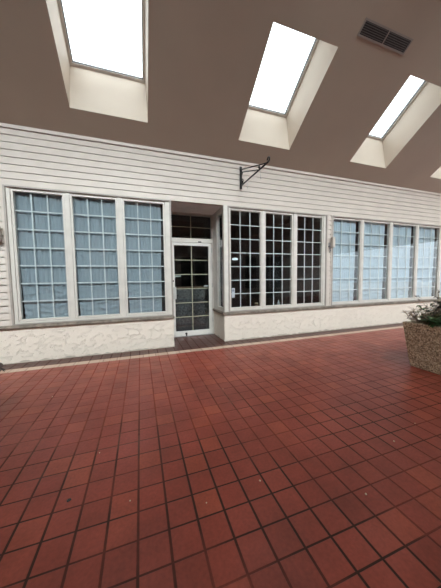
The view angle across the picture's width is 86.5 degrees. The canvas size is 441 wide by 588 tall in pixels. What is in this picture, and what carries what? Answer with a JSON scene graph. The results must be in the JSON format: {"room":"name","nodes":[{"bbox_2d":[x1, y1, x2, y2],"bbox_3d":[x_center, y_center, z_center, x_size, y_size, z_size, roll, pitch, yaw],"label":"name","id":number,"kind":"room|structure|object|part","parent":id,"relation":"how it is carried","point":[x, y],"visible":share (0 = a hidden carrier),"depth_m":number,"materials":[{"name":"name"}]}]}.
{"room":"shopping mall","nodes":[
{"label":"shopping mall","id":0,"kind":"room"},
{"bbox_2d":[0,301,437,364],"bbox_3d":[1.266,0.636,5.672,20.000,0.556,0.830,-2,4,-19],"label":"wall","id":1,"kind":"structure","parent":0,"point":[24,345],"depth_m":4.40,"materials":[{"name":"beige paint"}]},
{"bbox_2d":[0,316,174,329],"bbox_3d":[-4.585,0.545,3.590,7.592,0.052,0.775,-2,4,-19],"label":"window sill","id":2,"kind":"structure","parent":1,"relation":"on","point":[159,317],"depth_m":3.96,"materials":[{"name":"wood"}]},
{"bbox_2d":[213,299,440,314],"bbox_3d":[5.343,0.193,6.961,11.425,0.052,0.775,-2,4,-19],"label":"window sill","id":3,"kind":"structure","parent":1,"relation":"on","point":[399,302],"depth_m":5.47,"materials":[{"name":"wood"}]},
{"bbox_2d":[0,311,440,587],"bbox_3d":[2.131,1.127,3.176,20.000,0.120,13.500,-2,4,-19],"label":"floor","id":4,"kind":"structure","parent":0,"point":[316,418],"depth_m":1.63,"materials":[{"name":"tile"}]},
{"bbox_2d":[175,286,205,325],"bbox_3d":[-1.058,0.328,6.790,1.180,1.085,0.520,-2,4,-19],"label":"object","id":5,"kind":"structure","parent":4,"relation":"on","point":[183,309],"depth_m":6.63,"materials":[{"name":"grey stone"}]},
{"bbox_2d":[176,286,205,287],"bbox_3d":[-1.065,-0.196,6.756,1.180,0.035,0.520,-2,4,-19],"label":"countertop","id":6,"kind":"structure","parent":5,"relation":"on","point":[176,286],"depth_m":6.67,"materials":[{"name":"wood"}]},
{"bbox_2d":[403,320,440,374],"bbox_3d":[3.316,0.733,3.102,1.050,0.645,1.050,-2,4,-19],"label":"concrete planter","id":7,"kind":"object","parent":4,"relation":"on","point":[423,343],"visible":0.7,"depth_m":3.19,"materials":[{"name":"concrete"}]},
{"bbox_2d":[402,306,440,323],"bbox_3d":[2.825,0.319,3.330,0.435,0.320,0.534,0,4,15],"label":"potted shrub","id":8,"kind":"object","parent":7,"relation":"in","point":[414,315],"visible":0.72,"depth_m":3.30,"materials":[{"name":"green plant"}]},
{"bbox_2d":[412,290,440,320],"bbox_3d":[3.054,0.209,3.246,0.558,0.540,0.371,1,4,24],"label":"potted shrub","id":9,"kind":"object","parent":7,"relation":"on","point":[438,307],"visible":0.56,"depth_m":3.27,"materials":[{"name":"green plant"}]},
{"bbox_2d":[417,305,440,327],"bbox_3d":[2.986,0.308,3.074,0.674,0.371,0.658,1,4,30],"label":"potted shrub","id":10,"kind":"object","parent":7,"relation":"in","point":[433,322],"visible":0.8,"depth_m":3.11,"materials":[{"name":"green plant"}]},
{"bbox_2d":[429,297,440,309],"bbox_3d":[3.425,0.252,3.289,0.849,0.437,0.760,-2,4,-19],"label":"potted shrub","id":11,"kind":"object","parent":7,"relation":"on","point":[431,304],"visible":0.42,"depth_m":3.35,"materials":[{"name":"green plant"}]},
{"bbox_2d":[0,0,440,193],"bbox_3d":[2.788,-4.029,0.705,20.000,3.247,9.032,-2,4,-19],"label":"ceiling","id":12,"kind":"structure","parent":0,"point":[205,57],"depth_m":3.57,"materials":[{"name":"beige paint"}]},
{"bbox_2d":[46,0,147,121],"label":"frame","id":13,"kind":"structure","parent":12,"relation":"attached to","point":[91,88],"depth_m":3.60,"materials":[{"name":"beige paint"}]},
{"bbox_3d":[-1.598,-3.818,3.212,1.122,0.803,1.081,-2,4,-19],"label":"frame","id":14,"kind":"part","parent":13,"relation":"part of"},
{"bbox_2d":[239,38,337,149],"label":"window","id":15,"kind":"structure","parent":12,"relation":"attached to","point":[263,126],"depth_m":4.44,"materials":[{"name":"beige paint"}]},
{"bbox_3d":[0.972,-3.910,4.084,1.122,0.803,1.081,-2,4,-19],"label":"frame","id":16,"kind":"part","parent":15,"relation":"part of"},
{"bbox_2d":[357,17,413,54],"bbox_3d":[2.483,-3.850,3.519,0.970,0.115,0.153,-2,4,-19],"label":"ceiling vent","id":17,"kind":"object","parent":12,"relation":"in","point":[375,32],"visible":1,"depth_m":3.51,"materials":[{"name":"black metal"}]},
{"bbox_3d":[2.261,-3.842,3.441,0.455,0.077,0.103,-2,4,-19],"label":"louvre panel","id":18,"kind":"part","parent":17,"relation":"part of","materials":[{"name":"black metal"}]},
{"bbox_3d":[2.707,-3.858,3.592,0.455,0.077,0.103,-2,4,-19],"label":"louvre panel","id":19,"kind":"part","parent":17,"relation":"part of","materials":[{"name":"black metal"}]},
{"bbox_2d":[350,81,440,167],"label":"window","id":20,"kind":"structure","parent":12,"relation":"attached to","point":[376,151],"depth_m":5.20,"materials":[{"name":"beige paint"}]},
{"bbox_3d":[3.514,-4.000,4.948,1.122,0.803,1.081,-2,4,-19],"label":"frame","id":21,"kind":"part","parent":20,"relation":"part of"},
{"bbox_2d":[430,167,440,178],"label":"window","id":22,"kind":"structure","parent":12,"relation":"attached to","point":[437,174],"depth_m":6.20,"materials":[{"name":"beige paint"}]},
{"bbox_2d":[0,127,440,325],"bbox_3d":[1.343,-1.419,5.231,20.000,3.488,0.216,-2,4,-19],"label":"wall","id":23,"kind":"structure","parent":0,"point":[28,159],"depth_m":4.35,"materials":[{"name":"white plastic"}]},
{"bbox_2d":[0,184,11,325],"bbox_3d":[-3.290,-0.578,3.622,0.030,2.143,0.082,-2,4,-19],"label":"trim","id":24,"kind":"structure","parent":23,"relation":"attached to","point":[1,193],"depth_m":3.58,"materials":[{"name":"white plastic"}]},
{"bbox_2d":[2,184,173,325],"bbox_3d":[-2.096,-0.621,4.029,2.495,2.143,0.102,-2,4,-19],"label":"window","id":25,"kind":"structure","parent":23,"relation":"in","point":[9,203],"depth_m":3.92,"materials":[{"name":"beige paint"}]},
{"bbox_3d":[-2.867,-0.599,3.783,0.707,2.049,0.072,-2,4,-19],"label":"sash","id":26,"kind":"part","parent":25,"relation":"part of","materials":[{"name":"beige paint"}]},
{"bbox_3d":[-2.122,-0.626,4.036,0.712,2.049,0.072,-2,4,-19],"label":"sash","id":27,"kind":"part","parent":25,"relation":"part of","materials":[{"name":"beige paint"}]},
{"bbox_3d":[-1.369,-0.652,4.291,0.722,2.049,0.072,-2,4,-19],"label":"sash","id":28,"kind":"part","parent":25,"relation":"part of","materials":[{"name":"beige paint"}]},
{"bbox_2d":[213,207,222,310],"bbox_3d":[-0.028,-0.720,5.125,0.070,2.143,0.668,-2,4,-19],"label":"window","id":29,"kind":"structure","parent":23,"relation":"in","point":[216,216],"depth_m":5.20,"materials":[{"name":"beige paint"}]},
{"bbox_2d":[221,240,222,305],"bbox_3d":[0.076,-0.446,5.030,0.016,1.430,0.340,-2,4,-19],"label":"cafe curtain","id":30,"kind":"object","parent":29,"relation":"hanging from","point":[221,240],"visible":0.27,"depth_m":5.13,"materials":[{"name":"grey fabric"}]},
{"bbox_2d":[0,122,440,195],"bbox_3d":[1.351,-2.680,5.076,20.000,0.062,0.088,-2,4,-19],"label":"trim","id":31,"kind":"structure","parent":23,"relation":"attached to","point":[4,125],"depth_m":4.34,"materials":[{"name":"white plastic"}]},
{"bbox_2d":[222,205,228,311],"bbox_3d":[0.102,-0.699,4.774,0.088,2.143,0.080,-2,4,-19],"label":"post","id":32,"kind":"object","parent":23,"relation":"attached to","point":[224,207],"visible":1,"depth_m":4.74,"materials":[{"name":"beige paint"}]},
{"bbox_2d":[240,156,269,188],"bbox_3d":[0.593,-2.247,4.213,0.050,0.563,1.133,-2,4,-19],"label":"bracket","id":33,"kind":"object","parent":23,"relation":"attached to","point":[267,162],"visible":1,"depth_m":4.31,"materials":[{"name":"black metal"}]},
{"bbox_3d":[0.411,-2.340,4.736,0.050,0.440,0.016,-2,4,-19],"label":"wall plate","id":34,"kind":"part","parent":33,"relation":"part of","materials":[{"name":"black metal"}]},
{"bbox_2d":[228,205,327,311],"bbox_3d":[1.323,-0.742,5.190,2.490,2.143,0.102,-2,4,-19],"label":"window","id":35,"kind":"structure","parent":23,"relation":"in","point":[293,241],"depth_m":5.21,"materials":[{"name":"beige paint"}]},
{"bbox_2d":[232,288,234,297],"bbox_3d":[0.266,-0.022,4.874,0.067,0.200,0.003,-2,4,-19],"label":"notice","id":36,"kind":"object","parent":35,"relation":"attached to","point":[233,289],"visible":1,"depth_m":4.88,"materials":[{"name":"white paper"}]},
{"bbox_3d":[0.523,-0.720,4.934,0.742,2.049,0.072,-2,4,-19],"label":"sash","id":37,"kind":"part","parent":35,"relation":"part of","materials":[{"name":"beige paint"}]},
{"bbox_3d":[1.276,-0.746,5.189,0.722,2.049,0.072,-2,4,-19],"label":"sash","id":38,"kind":"part","parent":35,"relation":"part of","materials":[{"name":"beige paint"}]},
{"bbox_3d":[2.049,-0.774,5.452,0.747,2.049,0.072,-2,4,-19],"label":"sash","id":39,"kind":"part","parent":35,"relation":"part of","materials":[{"name":"beige paint"}]},
{"bbox_2d":[326,215,332,305],"bbox_3d":[2.572,-0.786,5.612,0.148,2.143,0.082,-2,4,-19],"label":"trim","id":40,"kind":"structure","parent":23,"relation":"attached to","point":[328,215],"depth_m":5.59,"materials":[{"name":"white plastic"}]},
{"bbox_2d":[328,237,334,250],"bbox_3d":[2.603,-1.153,5.497,0.102,0.346,0.132,-2,4,-19],"label":"wall box","id":41,"kind":"object","parent":23,"relation":"attached to","point":[332,244],"visible":1,"depth_m":5.45,"materials":[{"name":"white plastic"}]},
{"bbox_2d":[331,215,440,305],"bbox_3d":[5.131,-0.877,6.483,5.262,2.143,0.102,-2,4,-19],"label":"window","id":42,"kind":"structure","parent":23,"relation":"in","point":[360,221],"depth_m":6.26,"materials":[{"name":"beige paint"}]},
{"bbox_3d":[3.097,-0.811,5.808,0.912,2.049,0.072,-2,4,-19],"label":"sash","id":43,"kind":"part","parent":42,"relation":"part of","materials":[{"name":"beige paint"}]},
{"bbox_3d":[4.037,-0.844,6.127,0.955,2.049,0.072,-2,4,-19],"label":"sash","id":44,"kind":"part","parent":42,"relation":"part of","materials":[{"name":"beige paint"}]},
{"bbox_3d":[5.004,-0.879,6.456,0.952,2.049,0.072,-2,4,-19],"label":"sash","id":45,"kind":"part","parent":42,"relation":"part of","materials":[{"name":"beige paint"}]},
{"bbox_3d":[5.967,-0.913,6.783,0.947,2.049,0.072,-2,4,-19],"label":"sash","id":46,"kind":"part","parent":42,"relation":"part of","materials":[{"name":"beige paint"}]},
{"bbox_3d":[-2.172,-1.686,4.009,2.324,0.036,0.034,-2,4,-19],"label":"curtain rod","id":47,"kind":"object","parent":23,"relation":"attached to","visible":0},
{"bbox_2d":[15,192,68,318],"bbox_3d":[-2.881,-0.612,3.825,0.683,2.067,0.030,-2,4,-19],"label":"curtain","id":48,"kind":"object","parent":47,"relation":"hanging from","point":[23,202],"visible":0.87,"depth_m":3.82,"materials":[{"name":"fabric"}]},
{"bbox_2d":[73,197,118,315],"bbox_3d":[-2.134,-0.638,4.069,0.686,2.068,0.040,-2,4,-19],"label":"curtain","id":49,"kind":"object","parent":47,"relation":"hanging from","point":[79,204],"visible":0.83,"depth_m":4.08,"materials":[{"name":"fabric"}]},
{"bbox_2d":[124,202,161,312],"bbox_3d":[-1.407,-0.664,4.322,0.643,2.068,0.028,-2,4,-19],"label":"curtain","id":50,"kind":"object","parent":47,"relation":"hanging from","point":[130,208],"visible":0.88,"depth_m":4.33,"materials":[{"name":"fabric"}]},
{"bbox_3d":[4.988,-1.940,6.440,5.014,0.036,0.034,-2,4,-19],"label":"curtain rod","id":51,"kind":"object","parent":23,"relation":"attached to","visible":0},
{"bbox_2d":[332,220,355,301],"bbox_3d":[3.042,-0.821,5.832,0.823,2.068,0.030,-2,4,-19],"label":"curtain","id":52,"kind":"object","parent":51,"relation":"hanging from","point":[337,223],"visible":0.74,"depth_m":5.85,"materials":[{"name":"fabric"}]},
{"bbox_2d":[362,222,384,299],"bbox_3d":[3.982,-0.855,6.154,0.866,2.067,0.030,-2,4,-19],"label":"curtain","id":53,"kind":"object","parent":51,"relation":"hanging from","point":[367,226],"visible":0.73,"depth_m":6.17,"materials":[{"name":"fabric"}]},
{"bbox_2d":[391,225,411,297],"bbox_3d":[4.951,-0.889,6.482,0.860,2.068,0.029,-2,4,-19],"label":"curtain","id":54,"kind":"object","parent":51,"relation":"hanging from","point":[402,242],"visible":0.7,"depth_m":6.50,"materials":[{"name":"fabric"}]},
{"bbox_2d":[416,227,434,296],"bbox_3d":[5.908,-0.923,6.807,0.858,2.068,0.029,-2,4,-19],"label":"curtain","id":55,"kind":"object","parent":51,"relation":"hanging from","point":[421,229],"visible":0.76,"depth_m":6.83,"materials":[{"name":"white fabric"}]},
{"bbox_2d":[18,205,435,318],"bbox_3d":[0.608,-0.788,7.461,20.200,3.220,4.400,-2,4,-19],"label":"wall","id":56,"kind":"structure","parent":0,"point":[182,254],"depth_m":8.82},
{"bbox_2d":[171,202,221,214],"bbox_3d":[-0.579,-1.796,4.925,1.230,0.054,0.770,-2,4,-19],"label":"soffit","id":57,"kind":"structure","parent":56,"relation":"attached to","point":[175,206],"depth_m":4.85,"materials":[{"name":"paint"}]},
{"bbox_2d":[122,211,436,244],"bbox_3d":[0.606,-2.192,7.322,20.000,0.100,4.300,-2,4,-19],"label":"ceiling","id":58,"kind":"structure","parent":0,"point":[176,220],"depth_m":7.22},
{"bbox_3d":[-1.071,-0.683,4.778,0.070,2.143,0.658,-2,4,-19],"label":"wall","id":59,"kind":"structure","parent":0,"visible":0},
{"bbox_2d":[171,212,213,337],"bbox_3d":[-0.659,-0.417,5.304,1.030,2.755,0.140,-2,4,-19],"label":"door","id":60,"kind":"structure","parent":59,"relation":"in","point":[190,241],"depth_m":5.34,"materials":[{"name":"beige paint"}]},
{"bbox_3d":[-1.011,-0.018,5.160,0.080,0.263,0.048,-2,4,-19],"label":"pull handle","id":61,"kind":"part","parent":60,"relation":"part of","materials":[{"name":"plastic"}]}
]}

